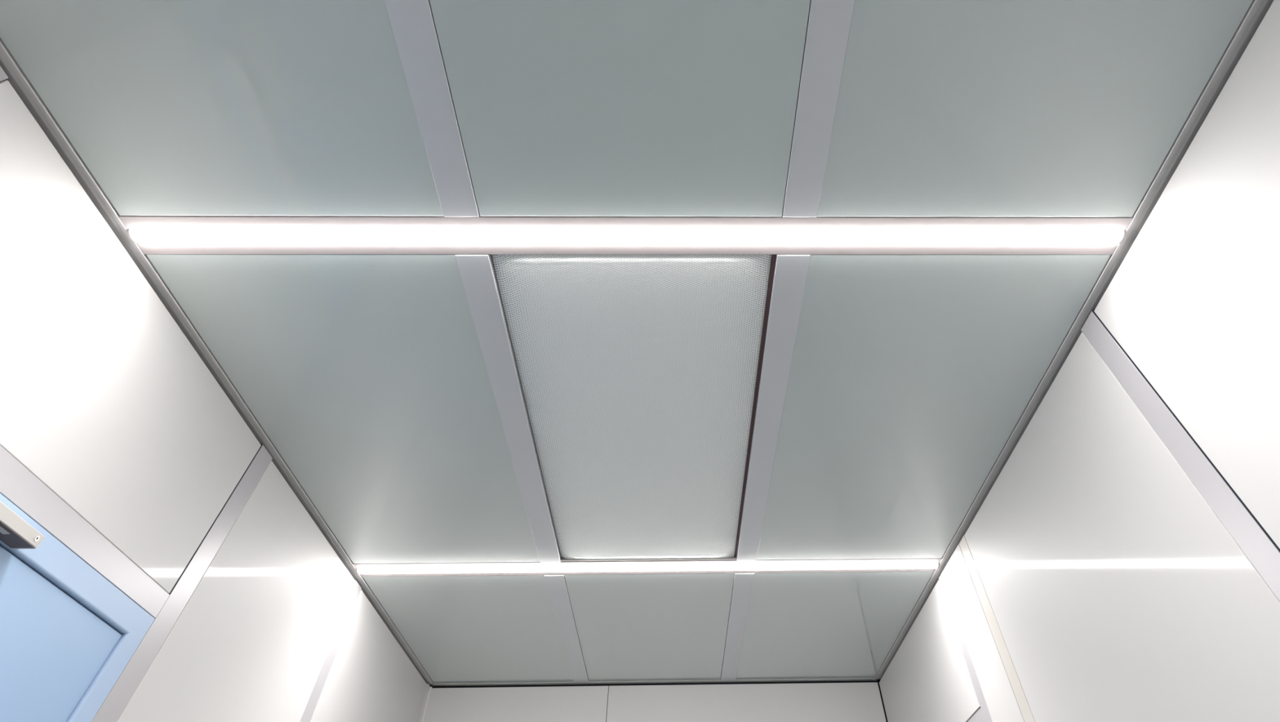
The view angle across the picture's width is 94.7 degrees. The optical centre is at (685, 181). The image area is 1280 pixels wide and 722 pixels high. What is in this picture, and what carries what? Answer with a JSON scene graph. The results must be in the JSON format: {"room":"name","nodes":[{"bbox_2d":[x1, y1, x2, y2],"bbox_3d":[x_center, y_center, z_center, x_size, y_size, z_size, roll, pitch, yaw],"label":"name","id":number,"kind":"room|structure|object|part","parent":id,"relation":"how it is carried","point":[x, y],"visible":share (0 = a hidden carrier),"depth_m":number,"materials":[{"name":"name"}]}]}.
{"room":"cleanroom","nodes":[
{"label":"cleanroom","id":0,"kind":"room"},
{"bbox_2d":[0,79,427,721],"bbox_3d":[-1.016,0.847,0.068,0.120,2.480,4.398,0,-56,-1],"label":"wall","id":1,"kind":"structure","parent":0,"point":[105,399],"depth_m":1.09,"materials":[{"name":"white metal"}]},
{"bbox_2d":[0,66,8,81],"bbox_3d":[-0.963,0.519,-0.179,0.020,2.442,0.058,0,-56,-1],"label":"trim","id":2,"kind":"structure","parent":1,"relation":"attached to","point":[3,76],"depth_m":0.84,"materials":[{"name":"metal"}]},
{"bbox_2d":[0,493,155,721],"bbox_3d":[-0.951,1.020,-0.043,0.096,2.100,0.915,0,-56,-1],"label":"door","id":3,"kind":"structure","parent":1,"relation":"in","point":[68,633],"depth_m":0.91,"materials":[{"name":"blue paint"}]},
{"bbox_2d":[0,501,44,548],"bbox_3d":[-0.951,0.348,0.671,0.042,0.118,0.498,0,-56,-1],"label":"door closer","id":4,"kind":"object","parent":3,"relation":"attached to","point":[15,532],"depth_m":0.83,"materials":[{"name":"metal"}]},
{"bbox_2d":[0,444,169,617],"bbox_3d":[-0.981,0.413,0.837,0.022,0.038,0.919,0,-56,-1],"label":"trim","id":5,"kind":"structure","parent":1,"relation":"attached to","point":[18,484],"depth_m":0.94,"materials":[{"name":"metal"}]},
{"bbox_3d":[-0.984,0.316,0.976,0.024,0.300,0.914,0,-56,-1],"label":"wall panel","id":6,"kind":"part","parent":1,"relation":"part of","materials":[{"name":"white metal"}]},
{"bbox_2d":[91,444,272,721],"bbox_3d":[-0.974,1.324,0.374,0.022,2.442,0.057,0,-56,-1],"label":"trim","id":7,"kind":"structure","parent":1,"relation":"attached to","point":[122,690],"depth_m":1.13,"materials":[{"name":"metal"}]},
{"bbox_2d":[0,37,433,684],"bbox_3d":[-0.976,0.154,1.077,0.027,0.030,4.398,0,-56,-1],"label":"trim","id":8,"kind":"structure","parent":1,"relation":"attached to","point":[17,78],"depth_m":1.11,"materials":[{"name":"metal"}]},
{"bbox_3d":[-0.980,1.619,0.574,0.024,2.438,0.653,0,-56,-1],"label":"wall panel","id":9,"kind":"part","parent":1,"relation":"part of","materials":[{"name":"white metal"}]},
{"bbox_2d":[300,579,361,721],"bbox_3d":[-0.984,1.911,0.777,0.020,2.442,0.058,0,-56,-1],"label":"trim","id":10,"kind":"structure","parent":1,"relation":"attached to","point":[307,715],"depth_m":1.64,"materials":[{"name":"metal"}]},
{"bbox_3d":[-0.990,2.287,1.033,0.024,2.438,0.850,0,-56,-1],"label":"wall panel","id":11,"kind":"part","parent":1,"relation":"part of","materials":[{"name":"white metal"}]},
{"bbox_2d":[417,683,431,721],"bbox_3d":[-0.986,2.654,1.288,0.018,2.442,0.039,0,-56,-1],"label":"trim","id":12,"kind":"structure","parent":1,"relation":"attached to","point":[428,688],"depth_m":2.25,"materials":[{"name":"metal"}]},
{"bbox_2d":[422,679,887,721],"bbox_3d":[-0.101,2.711,1.364,2.006,2.480,0.120,0,-56,-1],"label":"wall","id":13,"kind":"structure","parent":0,"point":[811,700],"depth_m":2.27,"materials":[{"name":"white metal"}]},
{"bbox_2d":[431,681,567,685],"bbox_3d":[-0.734,1.970,2.329,0.531,0.030,0.025,0,-56,-1],"label":"trim","id":14,"kind":"structure","parent":13,"relation":"attached to","point":[525,682],"depth_m":2.31,"materials":[{"name":"metal"}]},
{"bbox_3d":[-0.635,2.682,1.311,0.695,2.440,0.024,0,-56,-1],"label":"wall panel","id":15,"kind":"part","parent":13,"relation":"part of","materials":[{"name":"white metal"}]},
{"bbox_2d":[566,676,877,684],"bbox_3d":[0.148,1.972,2.345,1.234,0.030,0.025,0,-56,-1],"label":"trim","id":16,"kind":"structure","parent":13,"relation":"attached to","point":[842,678],"depth_m":2.33,"materials":[{"name":"metal"}]},
{"bbox_3d":[0.246,2.684,1.327,1.064,2.440,0.024,0,-56,-1],"label":"wall panel","id":17,"kind":"part","parent":13,"relation":"part of","materials":[{"name":"white metal"}]},
{"bbox_2d":[879,0,1279,721],"bbox_3d":[0.869,0.852,0.102,0.120,2.480,4.398,0,-56,-1],"label":"wall","id":18,"kind":"structure","parent":0,"point":[1115,590],"depth_m":1.00,"materials":[{"name":"white paint"}]},
{"bbox_2d":[875,529,965,679],"bbox_3d":[0.774,1.474,2.013,0.029,0.030,1.206,0,-56,-1],"label":"trim","id":19,"kind":"structure","parent":18,"relation":"attached to","point":[957,536],"depth_m":1.93,"materials":[{"name":"metal"}]},
{"bbox_3d":[0.786,1.689,1.949,0.024,0.300,0.921,0,-56,-1],"label":"wall panel","id":20,"kind":"part","parent":18,"relation":"part of","materials":[{"name":"white metal"}]},
{"bbox_2d":[938,572,992,721],"bbox_3d":[0.806,1.894,0.795,0.020,2.442,0.048,0,-56,-1],"label":"trim","id":21,"kind":"structure","parent":18,"relation":"attached to","point":[974,677],"depth_m":1.64,"materials":[{"name":"metal"}]},
{"bbox_2d":[967,706,985,721],"bbox_3d":[0.788,1.785,1.809,0.020,0.036,0.922,0,-56,-1],"label":"trim","id":22,"kind":"structure","parent":18,"relation":"attached to","point":[978,716],"depth_m":1.57,"materials":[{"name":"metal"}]},
{"bbox_3d":[0.807,1.800,0.728,0.024,2.440,0.181,0,-56,-1],"label":"wall panel","id":23,"kind":"part","parent":18,"relation":"part of","materials":[{"name":"white metal"}]},
{"bbox_2d":[959,535,1035,721],"bbox_3d":[0.808,1.703,0.661,0.022,2.440,0.051,0,-56,-1],"label":"trim","id":24,"kind":"structure","parent":18,"relation":"attached to","point":[1028,716],"depth_m":1.48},
{"bbox_2d":[957,0,1273,531],"bbox_3d":[0.802,-0.338,0.767,0.029,0.030,3.192,0,-56,-1],"label":"trim","id":25,"kind":"structure","parent":18,"relation":"attached to","point":[1255,13],"depth_m":1.02,"materials":[{"name":"metal"}]},
{"bbox_3d":[0.814,1.335,0.408,0.024,2.438,0.838,0,-56,-1],"label":"wall panel","id":26,"kind":"part","parent":18,"relation":"part of","materials":[{"name":"white metal"}]},
{"bbox_2d":[1080,311,1279,600],"bbox_3d":[0.819,0.966,0.157,0.022,2.442,0.054,0,-56,-1],"label":"trim","id":27,"kind":"structure","parent":18,"relation":"attached to","point":[1244,529],"depth_m":0.92,"materials":[{"name":"metal"}]},
{"bbox_3d":[0.828,0.452,-0.198,0.024,2.438,1.187,0,-56,-1],"label":"wall panel","id":28,"kind":"part","parent":18,"relation":"part of","materials":[{"name":"white metal"}]},
{"bbox_3d":[-0.091,0.122,1.144,2.006,0.090,4.638,0,-56,-1],"label":"ceiling","id":29,"kind":"structure","parent":0,"visible":0},
{"bbox_2d":[0,0,444,216],"bbox_3d":[-0.677,-0.444,0.671,0.545,0.028,1.200,0,-56,-1],"label":"ceiling panel","id":30,"kind":"object","parent":29,"relation":"attached to","point":[172,107],"visible":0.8,"depth_m":0.88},
{"bbox_2d":[146,253,540,563],"bbox_3d":[-0.693,0.617,1.400,0.545,0.028,1.200,0,-56,-1],"label":"ceiling panel","id":31,"kind":"object","parent":29,"relation":"attached to","point":[367,375],"visible":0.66,"depth_m":1.26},
{"bbox_2d":[384,0,479,216],"bbox_3d":[-0.375,-0.443,0.676,0.059,0.029,1.200,0,-56,-1],"label":"trim","id":32,"kind":"structure","parent":29,"relation":"attached to","point":[412,23],"depth_m":0.88,"materials":[{"name":"metal"}]},
{"bbox_2d":[362,574,573,683],"bbox_3d":[-0.708,1.571,2.056,0.545,0.028,0.941,0,-56,-1],"label":"ceiling panel","id":33,"kind":"object","parent":29,"relation":"attached to","point":[460,628],"visible":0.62,"depth_m":1.99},
{"bbox_2d":[455,253,561,562],"bbox_3d":[-0.391,0.618,1.405,0.059,0.029,1.200,0,-56,-1],"label":"trim","id":34,"kind":"structure","parent":29,"relation":"attached to","point":[477,273],"depth_m":1.27,"materials":[{"name":"metal"}]},
{"bbox_2d":[544,574,588,681],"bbox_3d":[-0.405,1.572,2.061,0.059,0.029,0.941,0,-56,-1],"label":"trim","id":35,"kind":"structure","parent":29,"relation":"attached to","point":[557,586],"depth_m":2.00,"materials":[{"name":"metal"}]},
{"bbox_2d":[429,0,810,216],"bbox_3d":[-0.086,-0.443,0.682,0.518,0.028,1.200,0,-56,-1],"label":"ceiling panel","id":36,"kind":"object","parent":29,"relation":"attached to","point":[563,108],"visible":1,"depth_m":0.89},
{"bbox_2d":[118,215,1133,254],"bbox_3d":[-0.090,0.090,1.044,1.741,0.034,0.085,0,-56,-1],"label":"light fixture","id":37,"kind":"object","parent":29,"relation":"attached to","point":[153,234],"visible":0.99,"depth_m":1.03,"materials":[{"name":"white plastic"}]},
{"bbox_2d":[129,228,1123,243],"bbox_3d":[-0.090,0.095,1.036,1.730,0.015,0.029,0,-56,-1],"label":"diffuser","id":38,"kind":"object","parent":37,"relation":"attached to","point":[136,235],"depth_m":1.03,"materials":[{"name":"white plastic"}]},
{"bbox_2d":[490,253,776,561],"bbox_3d":[-0.102,0.618,1.411,0.520,0.027,1.200,0,-56,-1],"label":"ceiling panel","id":39,"kind":"object","parent":29,"relation":"attached to","point":[640,374],"visible":1,"depth_m":1.28,"materials":[{"name":"white plastic"}]},
{"bbox_2d":[352,557,942,576],"bbox_3d":[-0.106,1.151,1.773,1.741,0.034,0.085,0,-56,-1],"label":"light fixture","id":40,"kind":"object","parent":29,"relation":"attached to","point":[762,566],"visible":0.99,"depth_m":1.76,"materials":[{"name":"white"}]},
{"bbox_2d":[357,562,937,573],"bbox_3d":[-0.106,1.156,1.765,1.730,0.015,0.029,0,-56,-1],"label":"diffuser","id":41,"kind":"object","parent":40,"relation":"attached to","point":[660,566],"depth_m":1.76,"materials":[{"name":"white plastic"}]},
{"bbox_2d":[564,573,734,680],"bbox_3d":[-0.116,1.572,2.066,0.518,0.028,0.941,0,-56,-1],"label":"ceiling panel","id":42,"kind":"object","parent":29,"relation":"attached to","point":[630,627],"visible":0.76,"depth_m":2.00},
{"bbox_2d":[720,573,754,679],"bbox_3d":[0.174,1.573,2.071,0.059,0.029,0.941,0,-56,-1],"label":"trim","id":43,"kind":"structure","parent":29,"relation":"attached to","point":[743,582],"depth_m":2.01,"materials":[{"name":"metal"}]},
{"bbox_2d":[736,253,809,559],"bbox_3d":[0.188,0.619,1.416,0.059,0.029,1.200,0,-56,-1],"label":"trim","id":44,"kind":"structure","parent":29,"relation":"attached to","point":[790,271],"depth_m":1.28,"materials":[{"name":"metal"}]},
{"bbox_2d":[782,0,854,217],"bbox_3d":[0.204,-0.442,0.687,0.059,0.029,1.200,0,-56,-1],"label":"trim","id":45,"kind":"structure","parent":29,"relation":"attached to","point":[828,22],"depth_m":0.89,"materials":[{"name":"metal"}]},
{"bbox_2d":[735,571,933,679],"bbox_3d":[0.480,1.573,2.077,0.552,0.028,0.941,0,-56,-1],"label":"ceiling panel","id":46,"kind":"object","parent":29,"relation":"attached to","point":[798,624],"visible":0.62,"depth_m":2.01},
{"bbox_2d":[756,253,1111,559],"bbox_3d":[0.494,0.619,1.422,0.552,0.028,1.200,0,-56,-1],"label":"ceiling panel","id":47,"kind":"object","parent":29,"relation":"attached to","point":[910,376],"visible":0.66,"depth_m":1.29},
{"bbox_2d":[817,0,1253,217],"bbox_3d":[0.510,-0.441,0.693,0.552,0.028,1.200,0,-56,-1],"label":"ceiling panel","id":48,"kind":"object","parent":29,"relation":"attached to","point":[944,108],"visible":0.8,"depth_m":0.90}
]}

